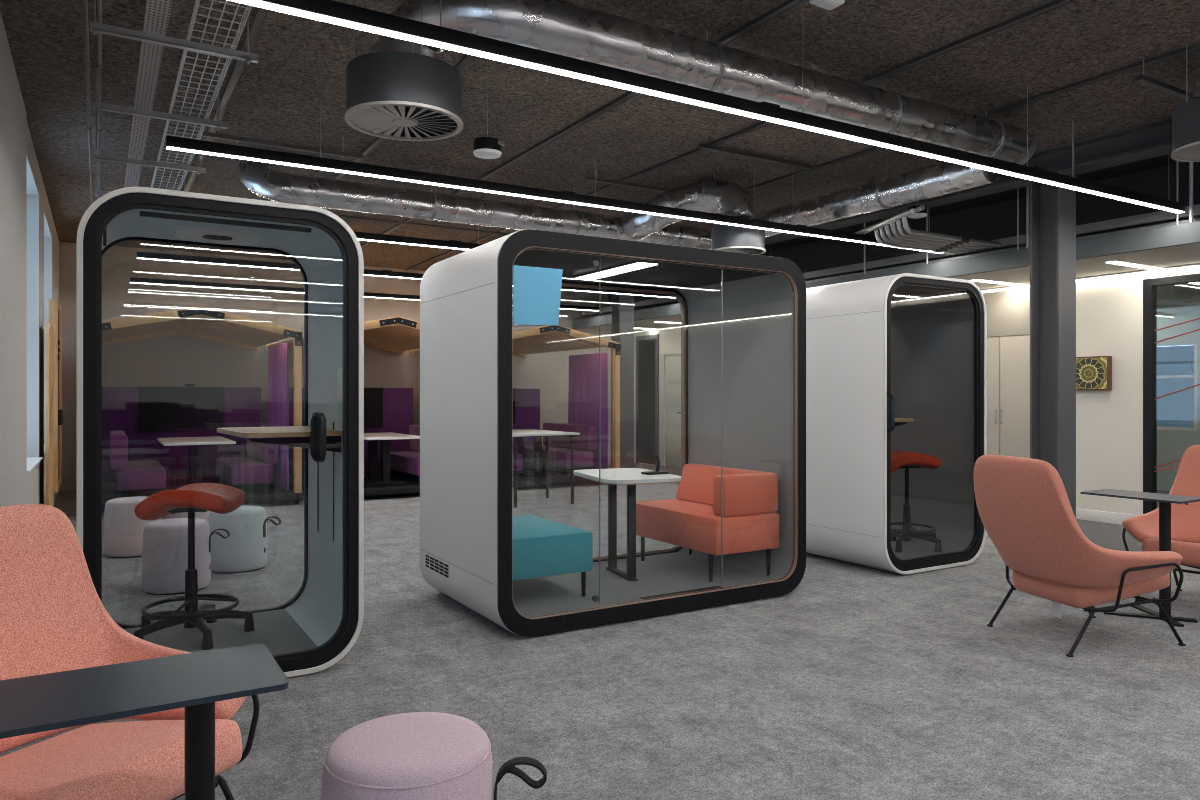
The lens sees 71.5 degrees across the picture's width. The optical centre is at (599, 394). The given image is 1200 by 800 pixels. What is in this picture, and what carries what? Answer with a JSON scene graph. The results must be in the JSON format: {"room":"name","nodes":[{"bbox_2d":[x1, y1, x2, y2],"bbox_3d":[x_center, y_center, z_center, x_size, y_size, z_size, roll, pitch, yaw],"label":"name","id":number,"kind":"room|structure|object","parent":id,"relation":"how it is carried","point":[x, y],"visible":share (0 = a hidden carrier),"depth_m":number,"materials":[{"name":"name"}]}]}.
{"room":"open-plan office lounge","nodes":[
{"label":"open-plan office lounge","id":0,"kind":"room"},
{"bbox_2d":[0,12,58,506],"bbox_3d":[-1.993,-0.390,1.778,0.652,3.420,22.100,0,0,-31],"label":"wall","id":1,"kind":"structure","parent":0,"point":[29,241],"depth_m":5.79,"materials":[{"name":"grey paint"}]},
{"bbox_2d":[49,299,62,492],"bbox_3d":[-5.970,0.010,9.159,0.110,2.020,1.050,0,0,-31],"label":"display board","id":2,"kind":"object","parent":1,"relation":"attached to","point":[55,310],"visible":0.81,"depth_m":8.72,"materials":[{"name":"brown wood"}]},
{"bbox_2d":[59,242,610,490],"bbox_3d":[-3.507,-0.390,13.845,9.997,3.420,0.150,0,0,-31],"label":"wall","id":3,"kind":"structure","parent":0,"point":[174,360],"depth_m":12.48,"materials":[{"name":"beige paint"}]},
{"bbox_2d":[159,7,269,250],"bbox_3d":[-0.661,-2.088,2.578,0.052,0.024,22.100,0,0,-31],"label":"trim","id":4,"kind":"structure","parent":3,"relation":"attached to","point":[262,13],"depth_m":5.52,"materials":[{"name":"grey"}]},
{"bbox_2d":[130,277,303,292],"bbox_3d":[-5.265,-1.514,11.570,2.191,0.075,0.066,0,0,-31],"label":"linear pendant light","id":5,"kind":"object","parent":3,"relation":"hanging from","point":[252,287],"depth_m":11.50,"materials":[{"name":"black"}]},
{"bbox_2d":[136,252,299,270],"bbox_3d":[-4.302,-1.513,9.466,1.689,0.076,0.066,0,0,-31],"label":"linear pendant light","id":6,"kind":"object","parent":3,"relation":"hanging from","point":[226,261],"depth_m":9.41,"materials":[{"name":"black"}]},
{"bbox_2d":[249,54,477,257],"bbox_3d":[0.368,-2.088,3.195,0.052,0.024,22.100,0,0,-31],"label":"trim","id":7,"kind":"structure","parent":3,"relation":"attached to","point":[467,59],"depth_m":6.89,"materials":[{"name":"grey"}]},
{"bbox_2d":[364,269,423,278],"bbox_3d":[-2.597,-1.518,10.489,0.752,0.086,0.066,0,0,-31],"label":"linear pendant light","id":8,"kind":"object","parent":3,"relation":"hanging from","point":[382,273],"depth_m":10.45,"materials":[{"name":"black"}]},
{"bbox_2d":[361,0,805,247],"bbox_3d":[1.397,-2.088,3.813,0.052,0.024,22.100,0,0,-31],"label":"trim","id":9,"kind":"structure","parent":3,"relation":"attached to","point":[789,4],"depth_m":6.10,"materials":[{"name":"grey"}]},
{"bbox_2d":[404,0,1076,270],"bbox_3d":[2.443,-2.088,4.441,0.052,0.024,22.100,0,0,-31],"label":"trim","id":10,"kind":"structure","parent":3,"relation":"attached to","point":[1055,4],"depth_m":5.36,"materials":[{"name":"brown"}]},
{"bbox_2d":[572,221,1199,328],"bbox_3d":[5.195,-1.312,6.093,0.060,0.165,22.100,0,0,-31],"label":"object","id":11,"kind":"structure","parent":3,"relation":"attached to","point":[1186,233],"depth_m":8.09,"materials":[{"name":"grey"}]},
{"bbox_2d":[582,204,1199,315],"bbox_3d":[5.210,-1.482,6.277,0.085,0.135,21.400,0,0,-31],"label":"cable trunking","id":12,"kind":"object","parent":11,"relation":"attached to","point":[1160,216],"visible":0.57,"depth_m":8.38,"materials":[{"name":"grey paint"}]},
{"bbox_2d":[608,154,1199,314],"bbox_3d":[5.388,-1.690,6.208,1.230,0.820,22.100,0,0,-31],"label":"trim","id":13,"kind":"structure","parent":3,"relation":"attached to","point":[990,217],"depth_m":9.03,"materials":[{"name":"grey"}]},
{"bbox_2d":[744,43,1199,191],"bbox_3d":[3.523,-2.088,5.089,0.052,0.024,22.100,0,0,-31],"label":"trim","id":14,"kind":"structure","parent":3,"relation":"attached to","point":[1195,47],"depth_m":5.78,"materials":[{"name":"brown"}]},
{"bbox_2d":[0,463,1199,799],"bbox_3d":[3.905,1.369,5.318,14.630,0.102,22.100,0,0,-31],"label":"floor","id":15,"kind":"structure","parent":0,"point":[857,681],"depth_m":3.80,"materials":[{"name":"carpet"}]},
{"bbox_2d":[45,322,53,506],"bbox_3d":[-5.291,0.325,8.009,0.030,1.990,0.820,0,0,-31],"label":"leaning board","id":16,"kind":"object","parent":15,"relation":"on","point":[49,331],"visible":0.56,"depth_m":7.70,"materials":[{"name":"brown wood"}]},
{"bbox_2d":[0,504,259,799],"bbox_3d":[-1.429,0.824,2.210,0.865,0.992,0.854,0,0,23],"label":"lounge chair","id":17,"kind":"object","parent":15,"relation":"on","point":[53,617],"visible":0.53,"depth_m":2.40,"materials":[{"name":"fabric"}]},
{"bbox_2d":[104,496,160,557],"bbox_3d":[-3.883,1.087,6.956,0.420,0.465,0.491,0,0,-5],"label":"pouf","id":18,"kind":"object","parent":15,"relation":"on","point":[123,531],"visible":0.71,"depth_m":6.73,"materials":[{"name":"fabric"}]},
{"bbox_2d":[106,496,146,504],"bbox_3d":[-3.880,0.875,6.920,0.388,0.039,0.388,0,0,-31],"label":"cushion","id":19,"kind":"object","parent":18,"relation":"on","point":[125,500],"depth_m":6.79,"materials":[{"name":"fabric"}]},
{"bbox_2d":[0,644,288,799],"bbox_3d":[-0.972,0.960,1.732,0.565,0.719,0.382,0,0,-31],"label":"table","id":20,"kind":"object","parent":15,"relation":"on","point":[195,681],"visible":1,"depth_m":1.73,"materials":[{"name":"black laminate"}]},
{"bbox_2d":[142,518,229,594],"bbox_3d":[-2.863,1.087,5.710,0.420,0.465,0.490,0,0,43],"label":"pouf","id":21,"kind":"object","parent":15,"relation":"on","point":[165,542],"visible":0.88,"depth_m":5.51,"materials":[{"name":"fabric"}]},
{"bbox_2d":[145,518,207,529],"bbox_3d":[-2.887,0.875,5.685,0.387,0.039,0.387,0,0,-31],"label":"cushion","id":22,"kind":"object","parent":21,"relation":"on","point":[175,523],"depth_m":5.59,"materials":[{"name":"fabric"}]},
{"bbox_2d":[102,306,302,511],"bbox_3d":[-5.327,0.158,10.789,2.200,2.323,3.216,0,0,-31],"label":"booth","id":23,"kind":"object","parent":15,"relation":"on","point":[242,405],"visible":0.6,"depth_m":11.16,"materials":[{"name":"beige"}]},
{"bbox_2d":[110,431,165,497],"bbox_3d":[-5.571,0.810,10.010,0.540,0.720,1.500,0,0,-31],"label":"bench","id":24,"kind":"object","parent":23,"relation":"on","point":[147,478],"visible":0.99,"depth_m":9.38,"materials":[{"name":"fabric"}]},
{"bbox_2d":[138,384,223,431],"bbox_3d":[-5.765,0.171,11.479,1.060,0.648,0.075,0,0,-31],"label":"wall monitor","id":25,"kind":"object","parent":23,"relation":"attached to","point":[189,408],"visible":0.9,"depth_m":11.44,"materials":[{"name":"black"}]},
{"bbox_2d":[157,436,235,489],"bbox_3d":[-4.914,0.855,10.101,0.740,0.630,1.420,0,0,-31],"label":"table","id":26,"kind":"object","parent":23,"relation":"on","point":[194,444],"visible":0.79,"depth_m":9.87,"materials":[{"name":"white laminate"}]},
{"bbox_2d":[216,438,277,492],"bbox_3d":[-4.525,0.810,10.638,0.540,0.720,1.500,0,0,-31],"label":"bench","id":27,"kind":"object","parent":23,"relation":"on","point":[253,473],"visible":0.78,"depth_m":10.08,"materials":[{"name":"fabric"}]},
{"bbox_2d":[267,343,288,490],"bbox_3d":[-4.066,0.260,10.497,0.070,1.780,1.154,0,0,-31],"label":"curtain","id":28,"kind":"object","parent":23,"relation":"hanging from","point":[278,387],"visible":0.83,"depth_m":10.29,"materials":[{"name":"fabric"}]},
{"bbox_2d":[76,187,363,676],"bbox_3d":[-1.900,0.214,4.152,1.185,2.211,1.105,0,0,-31],"label":"pod","id":29,"kind":"object","parent":15,"relation":"on","point":[309,633],"visible":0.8,"depth_m":4.04,"materials":[{"name":"white"}]},
{"bbox_2d":[134,483,254,649],"bbox_3d":[-2.088,0.849,4.279,0.588,0.766,0.564,0,0,-3],"label":"stool","id":30,"kind":"object","parent":29,"relation":"on","point":[196,497],"visible":0.99,"depth_m":4.20,"materials":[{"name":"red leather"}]},
{"bbox_2d":[174,226,260,244],"bbox_3d":[-2.000,-0.833,4.358,0.400,0.017,0.400,0,0,-31],"label":"ceiling vent","id":31,"kind":"object","parent":29,"relation":"attached to","point":[204,234],"depth_m":4.30,"materials":[{"name":"black"}]},
{"bbox_2d":[208,505,280,573],"bbox_3d":[-2.727,1.087,6.364,0.494,0.465,0.420,0,0,-31],"label":"pouf","id":32,"kind":"object","parent":15,"relation":"on","point":[244,550],"visible":0.84,"depth_m":6.17,"materials":[{"name":"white fabric"}]},
{"bbox_2d":[210,505,264,515],"bbox_3d":[-2.759,0.875,6.345,0.388,0.039,0.387,0,0,-31],"label":"cushion","id":33,"kind":"object","parent":32,"relation":"on","point":[244,510],"depth_m":6.24,"materials":[{"name":"grey fabric"}]},
{"bbox_2d":[265,316,419,496],"bbox_3d":[-3.385,0.158,11.955,2.200,2.323,3.216,0,0,-31],"label":"booth","id":34,"kind":"object","parent":15,"relation":"on","point":[396,334],"visible":0.25,"depth_m":12.71,"materials":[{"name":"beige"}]},
{"bbox_2d":[364,387,382,426],"bbox_3d":[-3.823,0.171,12.645,1.060,0.648,0.075,0,0,-31],"label":"wall monitor","id":35,"kind":"object","parent":34,"relation":"attached to","point":[373,397],"visible":0.23,"depth_m":12.81,"materials":[{"name":"black"}]},
{"bbox_2d":[364,432,419,484],"bbox_3d":[-2.972,0.855,11.267,0.740,0.630,1.420,0,0,-31],"label":"table","id":36,"kind":"object","parent":34,"relation":"on","point":[385,437],"visible":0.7,"depth_m":11.04,"materials":[{"name":"white laminate"}]},
{"bbox_2d":[390,425,419,482],"bbox_3d":[-2.583,0.810,11.804,0.540,0.720,1.500,0,0,-31],"label":"bench","id":37,"kind":"object","parent":34,"relation":"on","point":[403,464],"visible":0.45,"depth_m":11.72,"materials":[{"name":"fabric"}]},
{"bbox_2d":[321,712,546,799],"bbox_3d":[-0.426,1.075,2.059,0.513,0.490,0.420,0,0,-31],"label":"pouf","id":38,"kind":"object","parent":15,"relation":"on","point":[412,755],"visible":1,"depth_m":1.94,"materials":[{"name":"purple fabric"}]},
{"bbox_2d":[326,712,488,786],"bbox_3d":[-0.466,0.850,2.035,0.388,0.039,0.387,0,0,-31],"label":"cushion","id":39,"kind":"object","parent":38,"relation":"on","point":[412,749],"depth_m":1.95,"materials":[{"name":"pink fabric"}]},
{"bbox_2d":[408,325,620,486],"bbox_3d":[-1.456,0.158,13.113,2.200,2.323,3.216,0,0,-31],"label":"booth","id":40,"kind":"object","parent":15,"relation":"on","point":[549,338],"visible":0.38,"depth_m":12.35,"materials":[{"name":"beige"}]},
{"bbox_2d":[512,429,554,475],"bbox_3d":[-1.043,0.855,12.425,0.740,0.630,1.420,0,0,-31],"label":"table","id":41,"kind":"object","parent":40,"relation":"on","point":[537,440],"visible":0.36,"depth_m":12.20,"materials":[{"name":"white laminate"}]},
{"bbox_2d":[524,422,596,474],"bbox_3d":[-0.654,0.810,12.962,0.540,0.720,1.500,0,0,-31],"label":"bench","id":42,"kind":"object","parent":40,"relation":"on","point":[585,443],"visible":0.73,"depth_m":12.57,"materials":[{"name":"fabric"}]},
{"bbox_2d":[568,352,607,468],"bbox_3d":[-0.195,0.260,12.821,0.070,1.780,1.154,0,0,-31],"label":"curtain","id":43,"kind":"object","parent":40,"relation":"hanging from","point":[583,392],"visible":0.61,"depth_m":12.70,"materials":[{"name":"fabric"}]},
{"bbox_2d":[512,431,579,507],"bbox_3d":[-0.834,0.890,10.230,0.900,0.860,0.800,0,0,-31],"label":"table","id":44,"kind":"object","parent":15,"relation":"on","point":[515,434],"visible":0.73,"depth_m":10.12,"materials":[{"name":"white laminate"}]},
{"bbox_2d":[420,229,805,636],"bbox_3d":[0.093,0.210,5.519,2.243,2.220,1.268,0,0,-31],"label":"pod","id":45,"kind":"object","parent":15,"relation":"on","point":[743,316],"visible":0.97,"depth_m":5.30,"materials":[{"name":"white"}]},
{"bbox_2d":[425,555,448,577],"bbox_3d":[-1.019,1.065,5.198,0.006,0.074,0.402,0,0,-31],"label":"vent grille","id":46,"kind":"object","parent":45,"relation":"attached to","point":[434,564],"depth_m":5.19,"materials":[{"name":"black metal"}]},
{"bbox_2d":[513,265,562,325],"bbox_3d":[-0.337,-0.538,4.551,0.301,0.319,0.006,0,0,-31],"label":"sheet","id":47,"kind":"object","parent":45,"relation":"attached to","point":[536,290],"visible":1,"depth_m":4.54,"materials":[{"name":"blue paper"}]},
{"bbox_2d":[512,514,592,596],"bbox_3d":[-0.548,0.868,5.258,0.678,0.720,0.860,0,0,-31],"label":"sofa","id":48,"kind":"object","parent":45,"relation":"on","point":[541,547],"visible":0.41,"depth_m":4.95,"materials":[{"name":"teal fabric"}]},
{"bbox_2d":[574,260,659,279],"bbox_3d":[0.092,-0.807,5.410,0.150,0.018,0.810,0,0,-31],"label":"ceiling lamp","id":49,"kind":"object","parent":45,"relation":"attached to","point":[632,265],"depth_m":5.32,"materials":[{"name":"white plastic"}]},
{"bbox_2d":[574,468,680,580],"bbox_3d":[0.172,0.879,5.620,0.540,0.697,0.800,0,0,-21],"label":"table","id":50,"kind":"object","parent":45,"relation":"on","point":[613,477],"visible":0.99,"depth_m":5.51,"materials":[{"name":"white laminate"}]},
{"bbox_2d":[636,463,778,581],"bbox_3d":[0.723,0.877,5.921,0.555,0.700,1.010,0,0,-31],"label":"sofa","id":51,"kind":"object","parent":45,"relation":"on","point":[692,520],"visible":0.94,"depth_m":5.58,"materials":[{"name":"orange fabric"}]},
{"bbox_2d":[611,294,633,467],"bbox_3d":[0.354,-0.280,13.065,0.360,3.200,0.360,0,0,-31],"label":"column","id":52,"kind":"structure","parent":15,"relation":"on","point":[622,306],"depth_m":12.97,"materials":[{"name":"grey paint"}]},
{"bbox_2d":[806,273,986,574],"bbox_3d":[2.291,0.214,6.685,1.185,2.211,1.074,0,0,-31],"label":"pod","id":53,"kind":"object","parent":15,"relation":"on","point":[898,362],"visible":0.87,"depth_m":6.55,"materials":[{"name":"white"}]},
{"bbox_2d":[891,451,941,552],"bbox_3d":[2.491,0.849,6.794,0.588,0.766,0.564,0,0,-1],"label":"stool","id":54,"kind":"object","parent":53,"relation":"on","point":[899,459],"visible":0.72,"depth_m":6.62,"materials":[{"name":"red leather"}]},
{"bbox_2d":[982,287,1029,457],"bbox_3d":[4.600,0.060,9.584,0.080,2.520,1.100,0,0,-31],"label":"tall cabinet","id":55,"kind":"object","parent":15,"relation":"on","point":[1008,311],"visible":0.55,"depth_m":9.48,"materials":[{"name":"beige laminate"}]},
{"bbox_2d":[1030,171,1075,517],"bbox_3d":[3.894,-0.280,7.166,0.360,3.200,0.360,0,0,-31],"label":"column","id":56,"kind":"structure","parent":15,"relation":"on","point":[1052,208],"depth_m":7.16,"materials":[{"name":"grey paint"}]},
{"bbox_2d":[974,455,1185,656],"bbox_3d":[2.595,0.824,4.561,0.865,0.992,0.854,0,0,-15],"label":"lounge chair","id":57,"kind":"object","parent":15,"relation":"on","point":[1024,507],"visible":1,"depth_m":4.32,"materials":[{"name":"fabric"}]},
{"bbox_2d":[1080,489,1199,626],"bbox_3d":[3.257,0.960,5.008,0.382,0.719,0.565,0,0,-31],"label":"table","id":58,"kind":"object","parent":15,"relation":"on","point":[1165,500],"visible":0.84,"depth_m":4.88,"materials":[{"name":"black"}]},
{"bbox_2d":[1122,444,1199,601],"bbox_3d":[3.839,0.824,5.215,0.865,0.992,0.854,0,0,-37],"label":"lounge chair","id":59,"kind":"object","parent":15,"relation":"on","point":[1185,519],"visible":0.66,"depth_m":5.51,"materials":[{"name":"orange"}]},
{"bbox_2d":[0,0,1199,270],"bbox_3d":[3.965,-2.175,5.412,14.830,0.150,22.600,0,0,-31],"label":"ceiling","id":60,"kind":"structure","parent":0,"point":[276,98],"depth_m":5.86,"materials":[{"name":"brown wood"}]},
{"bbox_2d":[94,112,205,174],"bbox_3d":[-3.413,-1.910,6.337,0.750,0.380,0.040,0,0,-31],"label":"strut","id":61,"kind":"object","parent":60,"relation":"hanging from","point":[97,157],"visible":0.83,"depth_m":6.31,"materials":[{"name":"silver metal"}]},
{"bbox_2d":[92,49,226,130],"bbox_3d":[-2.760,-1.910,5.248,0.750,0.380,0.040,0,0,-31],"label":"strut","id":62,"kind":"object","parent":60,"relation":"hanging from","point":[96,106],"visible":0.95,"depth_m":5.21,"materials":[{"name":"silver metal"}]},
{"bbox_2d":[82,0,93,203],"bbox_3d":[-3.191,-1.808,5.199,0.030,0.032,7.000,0,0,-31],"label":"rail","id":63,"kind":"object","parent":62,"relation":"on","point":[84,2],"visible":0.91,"depth_m":4.83,"materials":[{"name":"grey"}]},
{"bbox_2d":[96,0,101,197],"bbox_3d":[-3.144,-1.808,5.228,0.030,0.032,7.000,0,0,-31],"label":"rail","id":64,"kind":"object","parent":62,"relation":"attached to","point":[98,2],"visible":0.82,"depth_m":4.76,"materials":[{"name":"grey"}]},
{"bbox_2d":[124,0,171,187],"bbox_3d":[-2.938,-1.828,5.351,0.100,0.034,7.000,0,0,-31],"label":"cable tray","id":65,"kind":"object","parent":62,"relation":"on","point":[157,12],"visible":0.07,"depth_m":4.78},
{"bbox_2d":[150,0,251,190],"bbox_3d":[-2.667,-1.808,5.395,0.217,0.062,6.803,0,0,-31],"label":"basket","id":66,"kind":"object","parent":62,"relation":"on","point":[197,2],"visible":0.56,"depth_m":4.75,"materials":[{"name":"silver metal"}]},
{"bbox_2d":[90,0,258,64],"bbox_3d":[-2.111,-1.910,4.168,0.750,0.380,0.040,0,0,-31],"label":"strut","id":67,"kind":"object","parent":60,"relation":"hanging from","point":[95,28],"visible":1,"depth_m":4.14,"materials":[{"name":"silver metal"}]},
{"bbox_2d":[200,121,363,159],"bbox_3d":[-2.479,-2.015,6.559,1.220,0.170,0.040,0,0,-31],"label":"strut","id":68,"kind":"object","parent":60,"relation":"hanging from","point":[237,139],"visible":0.91,"depth_m":6.53,"materials":[{"name":"grey"}]},
{"bbox_2d":[260,191,482,249],"bbox_3d":[-0.735,-1.791,8.889,7.210,0.618,0.066,0,0,-31],"label":"linear pendant light","id":69,"kind":"object","parent":60,"relation":"hanging from","point":[451,244],"visible":0.22,"depth_m":8.21,"materials":[{"name":"black"}]},
{"bbox_2d":[358,239,469,249],"bbox_3d":[-0.735,-1.486,8.889,7.200,0.006,0.045,0,0,-31],"label":"diffuser","id":70,"kind":"object","parent":69,"relation":"attached to","point":[397,241],"depth_m":8.25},
{"bbox_2d":[345,0,462,140],"bbox_3d":[-0.993,-1.740,4.238,0.587,0.720,0.587,0,0,-31],"label":"ceiling vent","id":71,"kind":"object","parent":60,"relation":"in","point":[401,90],"visible":0.99,"depth_m":4.05,"materials":[{"name":"grey"}]},
{"bbox_2d":[238,159,710,249],"bbox_3d":[-0.775,-1.849,8.303,5.184,0.502,0.619,0,0,-31],"label":"ventilation duct","id":72,"kind":"object","parent":60,"relation":"hanging from","point":[264,182],"visible":0.82,"depth_m":7.56,"materials":[{"name":"silver metal"}]},
{"bbox_2d":[473,58,504,158],"bbox_3d":[-0.678,-1.766,5.016,0.173,0.669,0.173,0,0,-31],"label":"sensor","id":73,"kind":"object","parent":60,"relation":"hanging from","point":[487,147],"visible":0.99,"depth_m":4.96,"materials":[{"name":"black"}]},
{"bbox_2d":[166,75,942,252],"bbox_3d":[0.485,-1.791,6.857,7.210,0.618,0.066,0,0,-31],"label":"linear pendant light","id":74,"kind":"object","parent":60,"relation":"hanging from","point":[172,143],"visible":0.89,"depth_m":6.00,"materials":[{"name":"black"}]},
{"bbox_2d":[167,146,942,252],"bbox_3d":[0.485,-1.486,6.857,7.200,0.006,0.045,0,0,-31],"label":"diffuser","id":75,"kind":"object","parent":74,"relation":"attached to","point":[194,149],"depth_m":6.13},
{"bbox_2d":[561,286,674,297],"bbox_3d":[0.280,-1.501,12.216,1.954,0.052,0.066,0,0,-31],"label":"linear pendant light","id":76,"kind":"object","parent":60,"relation":"hanging from","point":[562,287],"depth_m":12.17,"materials":[{"name":"black"}]},
{"bbox_2d":[587,176,671,191],"bbox_3d":[0.314,-2.045,8.026,1.000,0.110,0.040,0,0,-31],"label":"strut","id":77,"kind":"object","parent":60,"relation":"hanging from","point":[601,180],"visible":0.85,"depth_m":7.97,"materials":[{"name":"grey"}]},
{"bbox_2d":[377,0,1035,164],"bbox_3d":[1.103,-1.886,5.126,4.825,0.428,0.581,0,0,-27],"label":"ventilation duct","id":78,"kind":"object","parent":60,"relation":"hanging from","point":[560,27],"visible":0.68,"depth_m":4.67,"materials":[{"name":"silver metal"}]},
{"bbox_2d":[229,0,1184,212],"bbox_3d":[1.643,-1.791,4.928,7.210,0.618,0.066,0,0,-31],"label":"linear pendant light","id":79,"kind":"object","parent":60,"relation":"hanging from","point":[329,11],"visible":0.99,"depth_m":4.12,"materials":[{"name":"black"}]},
{"bbox_2d":[711,172,765,254],"bbox_3d":[1.302,-1.722,7.860,0.515,0.755,0.515,0,0,-31],"label":"ceiling vent","id":80,"kind":"object","parent":60,"relation":"in","point":[729,238],"visible":0.7,"depth_m":7.66,"materials":[{"name":"grey"}]},
{"bbox_2d":[622,180,753,239],"bbox_3d":[0.849,-1.831,8.169,1.404,0.486,0.404,0,0,37],"label":"flexible duct","id":81,"kind":"object","parent":80,"relation":"attached to","point":[731,199],"visible":0.76,"depth_m":7.98,"materials":[{"name":"silver metal"}]},
{"bbox_2d":[698,143,810,168],"bbox_3d":[1.360,-2.065,7.207,1.250,0.070,0.040,0,0,-31],"label":"strut","id":82,"kind":"object","parent":60,"relation":"hanging from","point":[718,149],"visible":0.87,"depth_m":7.17,"materials":[{"name":"grey"}]},
{"bbox_2d":[561,115,1171,290],"bbox_3d":[4.713,-1.990,5.803,0.255,0.220,22.100,0,0,-31],"label":"beam","id":83,"kind":"structure","parent":60,"relation":"attached to","point":[1150,139],"depth_m":6.94,"materials":[{"name":"metal"}]},
{"bbox_2d":[335,214,510,234],"bbox_3d":[-1.236,-1.880,9.638,6.800,0.022,0.022,0,0,-31],"label":"rail","id":84,"kind":"object","parent":83,"relation":"attached to","point":[345,216],"visible":0.31,"depth_m":9.19,"materials":[{"name":"grey"}]},
{"bbox_2d":[754,157,1000,236],"bbox_3d":[2.299,-1.872,7.731,0.274,0.457,2.910,0,0,-31],"label":"ventilation duct","id":85,"kind":"object","parent":60,"relation":"hanging from","point":[944,178],"visible":0.72,"depth_m":7.27,"materials":[{"name":"silver metal"}]},
{"bbox_2d":[854,205,924,233],"bbox_3d":[2.655,-1.603,7.717,0.169,0.089,1.127,0,0,-9],"label":"header","id":86,"kind":"object","parent":60,"relation":"attached to","point":[909,212],"visible":0.86,"depth_m":7.50,"materials":[{"name":"silver metal"}]},
{"bbox_2d":[874,229,961,253],"bbox_3d":[3.139,-1.508,8.228,1.157,0.163,0.075,0,0,-26],"label":"pipe","id":87,"kind":"object","parent":86,"relation":"attached to","point":[879,239],"visible":0.69,"depth_m":8.13,"materials":[{"name":"silver metal"}]},
{"bbox_2d":[879,227,968,251],"bbox_3d":[3.167,-1.507,8.131,1.206,0.163,0.069,0,0,-27],"label":"pipe","id":88,"kind":"object","parent":86,"relation":"attached to","point":[885,238],"visible":0.73,"depth_m":8.02,"materials":[{"name":"silver metal"}]},
{"bbox_2d":[884,224,976,250],"bbox_3d":[3.196,-1.507,8.034,1.254,0.162,0.066,0,0,-28],"label":"pipe","id":89,"kind":"object","parent":86,"relation":"attached to","point":[890,235],"visible":0.73,"depth_m":7.92,"materials":[{"name":"silver metal"}]},
{"bbox_2d":[890,222,984,249],"bbox_3d":[3.224,-1.507,7.936,1.303,0.162,0.065,0,0,-29],"label":"pipe","id":90,"kind":"object","parent":86,"relation":"attached to","point":[895,232],"visible":0.73,"depth_m":7.81,"materials":[{"name":"silver metal"}]},
{"bbox_2d":[896,219,992,248],"bbox_3d":[3.255,-1.507,7.837,1.353,0.162,0.068,0,0,-31],"label":"pipe","id":91,"kind":"object","parent":86,"relation":"attached to","point":[901,230],"visible":0.77,"depth_m":7.70,"materials":[{"name":"silver metal"}]},
{"bbox_2d":[902,216,1000,246],"bbox_3d":[3.282,-1.507,7.743,1.403,0.162,0.065,0,0,-31],"label":"pipe","id":92,"kind":"object","parent":86,"relation":"attached to","point":[961,239],"visible":0.98,"depth_m":7.67,"materials":[{"name":"silver metal"}]},
{"bbox_2d":[1135,57,1192,100],"bbox_3d":[3.626,-2.015,5.326,0.700,0.170,0.040,0,0,-31],"label":"strut","id":93,"kind":"object","parent":60,"relation":"hanging from","point":[1145,80],"visible":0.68,"depth_m":5.28,"materials":[{"name":"grey"}]},
{"bbox_2d":[1171,46,1199,161],"bbox_3d":[3.776,-1.790,5.019,0.556,0.620,0.556,0,0,-31],"label":"ceiling vent","id":94,"kind":"object","parent":60,"relation":"hanging from","point":[1186,117],"visible":1,"depth_m":5.01,"materials":[{"name":"grey"}]},
{"bbox_2d":[634,263,1199,514],"bbox_3d":[6.402,-0.390,6.817,0.160,3.420,22.100,0,0,-31],"label":"wall","id":95,"kind":"structure","parent":0,"point":[1109,310],"depth_m":8.57,"materials":[{"name":"beige paint"}]},
{"bbox_2d":[636,334,658,465],"bbox_3d":[0.895,0.095,15.804,0.028,2.450,0.740,0,0,-31],"label":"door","id":96,"kind":"structure","parent":95,"relation":"in","point":[647,347],"depth_m":15.79,"materials":[{"name":"grey paint"}]},
{"bbox_2d":[662,351,680,467],"bbox_3d":[1.406,0.270,15.102,0.198,2.100,0.750,0,0,-31],"label":"door","id":97,"kind":"structure","parent":95,"relation":"in","point":[671,361],"depth_m":15.18,"materials":[{"name":"white paint"}]},
{"bbox_2d":[580,243,1199,330],"bbox_3d":[7.356,-1.260,7.389,4.980,0.040,22.100,0,0,-31],"label":"trim","id":98,"kind":"structure","parent":95,"relation":"attached to","point":[1188,254],"depth_m":8.50,"materials":[{"name":"beige paint"}]},
{"bbox_2d":[981,264,1199,291],"bbox_3d":[6.391,-1.224,6.636,0.044,0.020,18.000,0,0,-31],"label":"light strip","id":99,"kind":"object","parent":95,"relation":"attached to","point":[1194,265],"visible":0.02,"depth_m":8.46,"materials":[{"name":"white plastic"}]},
{"bbox_2d":[1076,356,1111,390],"bbox_3d":[5.128,-0.225,8.712,0.071,0.355,0.400,0,0,-31],"label":"wall picture","id":100,"kind":"object","parent":95,"relation":"attached to","point":[1092,372],"visible":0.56,"depth_m":8.64,"materials":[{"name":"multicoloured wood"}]},
{"bbox_2d":[1076,508,1138,524],"bbox_3d":[3.487,1.262,11.499,0.018,0.115,7.470,0,0,-31],"label":"baseboard","id":101,"kind":"structure","parent":95,"relation":"attached to","point":[1083,514],"depth_m":8.62,"materials":[{"name":"white"}]},
{"bbox_2d":[1143,273,1199,513],"bbox_3d":[6.514,0.085,6.552,0.100,2.470,4.130,0,0,-31],"label":"window","id":102,"kind":"structure","parent":95,"relation":"in","point":[1150,329],"depth_m":8.25,"materials":[{"name":"black"}]},
{"bbox_2d":[1157,302,1199,490],"bbox_3d":[10.996,0.020,6.309,0.150,2.600,16.500,0,0,-31],"label":"wall","id":103,"kind":"structure","parent":0,"point":[1171,444],"depth_m":11.38,"materials":[{"name":"grey paint"}]},
{"bbox_2d":[1157,344,1196,430],"bbox_3d":[7.878,-0.100,11.435,0.080,1.160,0.600,0,0,-31],"label":"window","id":104,"kind":"structure","parent":103,"relation":"in","point":[1176,365],"depth_m":11.39,"materials":[{"name":"blue glass"}]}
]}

